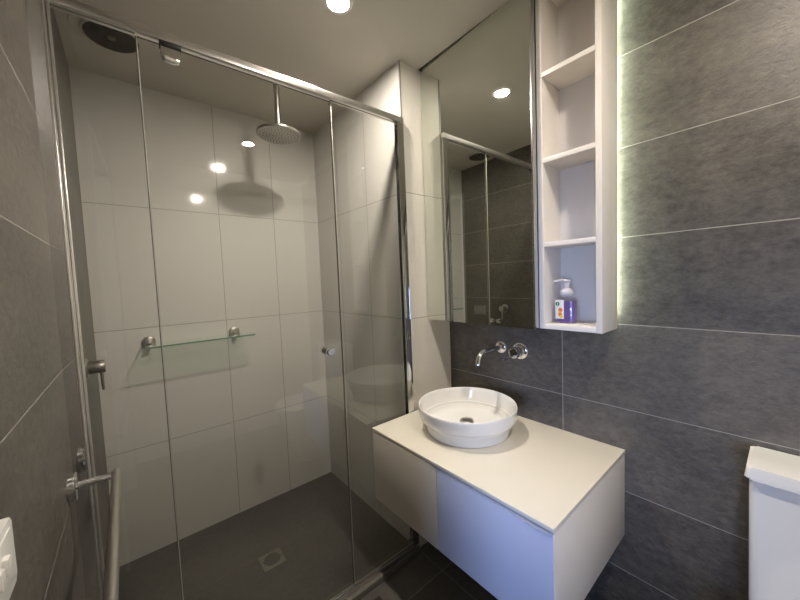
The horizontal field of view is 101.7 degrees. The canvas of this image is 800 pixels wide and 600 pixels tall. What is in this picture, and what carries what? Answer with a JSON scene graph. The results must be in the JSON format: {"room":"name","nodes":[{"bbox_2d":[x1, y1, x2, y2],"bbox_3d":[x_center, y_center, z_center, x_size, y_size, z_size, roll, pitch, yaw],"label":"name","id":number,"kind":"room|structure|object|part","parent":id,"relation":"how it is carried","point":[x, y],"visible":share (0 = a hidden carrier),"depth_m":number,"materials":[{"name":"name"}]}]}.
{"room":"bathroom","nodes":[
{"label":"bathroom","id":0,"kind":"room"},
{"bbox_2d":[0,0,109,599],"bbox_3d":[-0.522,0.168,0.357,0.100,2.335,2.910,-5,4,-40],"label":"wall","id":1,"kind":"structure","parent":0,"point":[36,459],"depth_m":0.59,"materials":[{"name":"tile"}]},
{"bbox_2d":[0,517,16,599],"bbox_3d":[-0.411,0.286,0.330,0.019,0.076,0.118,-5,4,-40],"label":"power outlet","id":2,"kind":"object","parent":1,"relation":"attached to","point":[8,566],"visible":1,"depth_m":0.35,"materials":[{"name":"white plastic"}]},
{"bbox_2d":[0,569,5,592],"bbox_3d":[-0.399,0.280,0.325,0.005,0.018,0.011,-5,4,-40],"label":"rocker switch","id":3,"kind":"object","parent":2,"relation":"attached to","point":[2,571],"depth_m":0.32,"materials":[{"name":"white plastic"}]},
{"bbox_2d":[1,554,12,576],"bbox_3d":[-0.414,0.280,0.343,0.005,0.018,0.011,-5,4,-40],"label":"rocker switch","id":4,"kind":"object","parent":2,"relation":"attached to","point":[6,559],"depth_m":0.34,"materials":[{"name":"white plastic"}]},
{"bbox_2d":[67,468,120,599],"bbox_3d":[-0.521,0.431,0.536,0.095,0.062,0.675,-5,4,-40],"label":"towel rail","id":5,"kind":"object","parent":1,"relation":"attached to","point":[112,557],"visible":1,"depth_m":0.62,"materials":[{"name":"silver metal"}]},
{"bbox_3d":[-0.720,0.425,0.769,0.059,0.017,0.017,-5,4,-40],"label":"arm","id":6,"kind":"part","parent":5,"relation":"part of","materials":[{"name":"silver metal"}]},
{"bbox_2d":[85,358,105,389],"bbox_3d":[-1.106,0.270,1.188,0.052,0.124,0.072,-5,4,-40],"label":"shower mixer","id":7,"kind":"object","parent":1,"relation":"attached to","point":[99,366],"visible":0.99,"depth_m":1.18,"materials":[{"name":"metal"}]},
{"bbox_3d":[-1.094,0.296,1.198,0.011,0.070,0.011,-5,4,-40],"label":"lever","id":8,"kind":"part","parent":7,"relation":"part of","materials":[{"name":"metal"}]},
{"bbox_2d":[325,539,420,599],"bbox_3d":[-0.363,1.264,1.262,1.150,0.028,0.078,-5,4,-40],"label":"trim","id":9,"kind":"structure","parent":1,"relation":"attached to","point":[384,575],"depth_m":1.47,"materials":[{"name":"metal"}]},
{"bbox_2d":[25,0,418,599],"bbox_3d":[-0.395,0.244,1.188,1.151,2.072,0.087,-5,4,-40],"label":"shower door frame","id":10,"kind":"structure","parent":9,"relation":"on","point":[171,47],"depth_m":0.82,"materials":[{"name":"silver metal"}]},
{"bbox_3d":[-0.762,0.265,0.911,0.166,2.004,0.008,-5,4,-38],"label":"fixed glass panel","id":11,"kind":"part","parent":10,"relation":"part of","materials":[{"name":"clear glass"}]},
{"bbox_3d":[-0.441,-0.778,1.138,1.145,0.024,0.030,-5,4,-38],"label":"rail","id":12,"kind":"part","parent":10,"relation":"part of","materials":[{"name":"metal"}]},
{"bbox_3d":[-0.465,0.240,1.147,0.585,1.992,0.008,-5,4,-38],"label":"glass door","id":13,"kind":"part","parent":10,"relation":"part of","materials":[{"name":"clear glass"}]},
{"bbox_3d":[-0.287,0.201,1.288,0.032,0.030,0.071,-5,4,-40],"label":"door knob","id":14,"kind":"part","parent":10,"relation":"part of","materials":[{"name":"silver metal"}]},
{"bbox_3d":[-0.095,0.207,1.440,0.353,2.004,0.008,-5,4,-38],"label":"fixed glass panel","id":15,"kind":"part","parent":10,"relation":"part of","materials":[{"name":"clear glass"}]},
{"bbox_2d":[69,67,330,565],"bbox_3d":[-0.897,0.085,2.003,1.638,2.335,0.100,-5,4,-40],"label":"wall","id":16,"kind":"structure","parent":0,"point":[234,210],"depth_m":1.77,"materials":[{"name":"white tile"}]},
{"bbox_2d":[141,327,254,349],"bbox_3d":[-1.049,0.197,1.726,0.502,0.058,0.135,-5,4,-40],"label":"shelf","id":17,"kind":"object","parent":16,"relation":"attached to","point":[149,342],"visible":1,"depth_m":1.68,"materials":[{"name":"clear glass"}]},
{"bbox_2d":[53,0,507,133],"bbox_3d":[0.019,-1.099,0.776,1.638,0.100,3.110,-5,4,-40],"label":"ceiling","id":18,"kind":"structure","parent":0,"point":[301,40],"depth_m":1.35,"materials":[{"name":"paint"}]},
{"bbox_2d":[67,14,140,53],"bbox_3d":[-1.131,-1.024,1.254,0.211,0.015,0.211,-5,4,-40],"label":"exhaust fan","id":19,"kind":"object","parent":18,"relation":"attached to","point":[111,39],"visible":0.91,"depth_m":1.27,"materials":[{"name":"paint"}]},
{"bbox_2d":[82,21,138,52],"bbox_3d":[-1.129,-1.027,1.275,0.166,0.009,0.166,-5,4,-40],"label":"grille","id":20,"kind":"object","parent":19,"relation":"attached to","point":[111,39],"depth_m":1.27,"materials":[{"name":"black plastic"}]},
{"bbox_2d":[256,84,300,144],"bbox_3d":[-0.597,-0.936,1.585,0.208,0.272,0.208,-5,4,-40],"label":"shower","id":21,"kind":"object","parent":18,"relation":"hanging from","point":[277,132],"visible":0.91,"depth_m":1.57,"materials":[{"name":"silver metal"}]},
{"bbox_3d":[-0.597,-0.943,1.585,0.044,0.243,0.044,-5,4,-40],"label":"arm","id":22,"kind":"part","parent":21,"relation":"part of","materials":[{"name":"metal"}]},
{"bbox_2d":[323,0,352,14],"bbox_3d":[-0.221,-1.060,1.163,0.104,0.004,0.104,-5,4,-40],"label":"recessed light","id":23,"kind":"object","parent":18,"relation":"in","point":[339,7],"visible":1,"depth_m":1.17,"materials":[{"name":"white plastic"}]},
{"bbox_2d":[328,0,347,10],"bbox_3d":[-0.221,-1.061,1.163,0.072,0.002,0.072,-5,4,-40],"label":"diffuser","id":24,"kind":"object","parent":23,"relation":"attached to","point":[333,5],"depth_m":1.17,"materials":[{"name":"white plastic"}]},
{"bbox_2d":[119,472,497,599],"bbox_3d":[0.116,1.328,0.919,1.638,0.104,3.110,-5,4,-40],"label":"floor","id":25,"kind":"structure","parent":0,"point":[309,523],"depth_m":1.59,"materials":[{"name":"tile"}]},
{"bbox_2d":[258,547,285,571],"bbox_3d":[-0.623,1.264,1.588,0.102,0.003,0.102,-5,4,-40],"label":"floor drain","id":26,"kind":"object","parent":25,"relation":"on","point":[275,557],"depth_m":1.58,"materials":[{"name":"metal"}]},
{"bbox_2d":[744,446,799,599],"bbox_3d":[0.897,0.842,0.604,0.572,0.848,0.387,-5,4,-40],"label":"toilet","id":27,"kind":"object","parent":25,"relation":"on","point":[773,475],"visible":1,"depth_m":0.79,"materials":[{"name":"white ceramic"}]},
{"bbox_3d":[1.040,0.426,0.713,0.158,0.030,0.387,-5,4,-40],"label":"lid","id":28,"kind":"part","parent":27,"relation":"part of","materials":[{"name":"white ceramic"}]},
{"bbox_2d":[313,61,451,546],"bbox_3d":[-0.098,0.038,2.018,0.388,2.365,0.898,-5,4,-40],"label":"wall","id":29,"kind":"structure","parent":0,"point":[363,144],"depth_m":1.76,"materials":[{"name":"white tile"}]},
{"bbox_2d":[398,60,401,116],"bbox_3d":[0.040,0.050,1.549,0.005,2.285,0.004,-5,4,-40],"label":"trim","id":30,"kind":"structure","parent":29,"relation":"attached to","point":[398,60],"depth_m":1.49,"materials":[{"name":"metal"}]},
{"bbox_2d":[450,0,799,599],"bbox_3d":[0.944,0.057,0.993,0.100,2.365,2.012,-5,4,-40],"label":"wall","id":31,"kind":"structure","parent":0,"point":[699,368],"depth_m":0.99,"materials":[{"name":"tile"}]},
{"bbox_2d":[420,0,539,329],"bbox_3d":[0.356,-0.506,1.424,0.176,1.208,0.573,-5,4,-40],"label":"mirror","id":32,"kind":"object","parent":31,"relation":"attached to","point":[479,105],"visible":0.9,"depth_m":1.31,"materials":[{"name":"white mirror"}]},
{"bbox_2d":[475,341,505,365],"bbox_3d":[0.396,0.237,1.447,0.186,0.083,0.057,-5,4,-40],"label":"spout","id":33,"kind":"object","parent":31,"relation":"attached to","point":[500,346],"visible":1,"depth_m":1.44,"materials":[{"name":"silver metal"}]},
{"bbox_2d":[372,410,624,599],"bbox_3d":[0.341,0.694,1.280,0.546,0.313,0.780,-5,4,-40],"label":"vanity cabinet","id":34,"kind":"object","parent":31,"relation":"attached to","point":[538,513],"visible":0.96,"depth_m":1.03,"materials":[{"name":"white laminate"}]},
{"bbox_3d":[0.015,0.716,1.272,0.019,0.298,0.376,-5,4,-40],"label":"drawer","id":35,"kind":"part","parent":34,"relation":"part of","materials":[{"name":"beige laminate"}]},
{"bbox_3d":[0.264,0.723,0.973,0.019,0.298,0.398,-5,4,-40],"label":"drawer","id":36,"kind":"part","parent":34,"relation":"part of","materials":[{"name":"white laminate"}]},
{"bbox_2d":[372,410,624,533],"bbox_3d":[0.336,0.544,1.273,0.541,0.012,0.780,-5,4,-40],"label":"countertop","id":37,"kind":"structure","parent":34,"relation":"on","point":[541,472],"depth_m":1.09,"materials":[{"name":"white stone"}]},
{"bbox_2d":[418,387,517,447],"bbox_3d":[0.278,0.480,1.355,0.400,0.110,0.400,-5,4,-40],"label":"basin","id":38,"kind":"object","parent":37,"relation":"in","point":[462,417],"visible":1,"depth_m":1.39,"materials":[{"name":"white ceramic"}]},
{"bbox_3d":[0.587,0.709,0.993,0.536,0.299,0.018,-5,4,-40],"label":"panel","id":39,"kind":"part","parent":34,"relation":"part of","materials":[{"name":"white laminate"}]},
{"bbox_2d":[502,343,527,360],"bbox_3d":[0.479,0.229,1.392,0.128,0.075,0.075,-5,4,-40],"label":"mixer","id":40,"kind":"object","parent":31,"relation":"attached to","point":[519,350],"visible":1,"depth_m":1.40,"materials":[{"name":"silver metal"}]},
{"bbox_2d":[535,0,616,333],"bbox_3d":[0.615,-0.493,1.131,0.155,1.190,0.206,-5,4,-40],"label":"wall shelf unit","id":41,"kind":"object","parent":31,"relation":"attached to","point":[576,40],"visible":0.98,"depth_m":1.15,"materials":[{"name":"white laminate"}]},
{"bbox_3d":[0.549,-0.494,1.198,0.141,1.190,0.019,-5,4,-40],"label":"panel","id":42,"kind":"part","parent":41,"relation":"part of","materials":[{"name":"white laminate"}]},
{"bbox_3d":[0.587,-1.077,1.092,0.140,0.019,0.169,-5,4,-40],"label":"panel","id":43,"kind":"part","parent":41,"relation":"part of","materials":[{"name":"white laminate"}]},
{"bbox_2d":[554,279,576,322],"bbox_3d":[0.599,0.003,1.179,0.045,0.159,0.074,-5,4,-40],"label":"soap dispenser","id":44,"kind":"object","parent":41,"relation":"on","point":[565,311],"visible":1,"depth_m":1.16,"materials":[{"name":"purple plastic"}]},
{"bbox_2d":[557,297,576,322],"bbox_3d":[0.602,0.033,1.179,0.042,0.100,0.068,-5,4,-40],"label":"bottle","id":45,"kind":"object","parent":44,"relation":"attached to","point":[566,310],"depth_m":1.16,"materials":[{"name":"purple plastic"}]},
{"bbox_3d":[0.595,-0.783,1.107,0.132,0.016,0.169,-5,4,-40],"label":"shelf","id":46,"kind":"part","parent":41,"relation":"part of","materials":[{"name":"white laminate"}]},
{"bbox_3d":[0.607,-0.492,1.124,0.132,0.016,0.169,-5,4,-40],"label":"shelf","id":47,"kind":"part","parent":41,"relation":"part of","materials":[{"name":"white laminate"}]},
{"bbox_3d":[0.618,-0.200,1.141,0.132,0.016,0.169,-5,4,-40],"label":"shelf","id":48,"kind":"part","parent":41,"relation":"part of","materials":[{"name":"white laminate"}]},
{"bbox_3d":[0.633,0.092,1.161,0.140,0.018,0.169,-5,4,-40],"label":"panel","id":49,"kind":"part","parent":41,"relation":"part of","materials":[{"name":"white laminate"}]},
{"bbox_3d":[0.660,-0.497,1.168,0.007,1.153,0.169,-5,4,-40],"label":"panel","id":50,"kind":"part","parent":41,"relation":"part of","materials":[{"name":"white laminate"}]},
{"bbox_3d":[0.669,-0.491,1.054,0.141,1.190,0.018,-5,4,-40],"label":"panel","id":51,"kind":"part","parent":41,"relation":"part of","materials":[{"name":"white laminate"}]}
]}

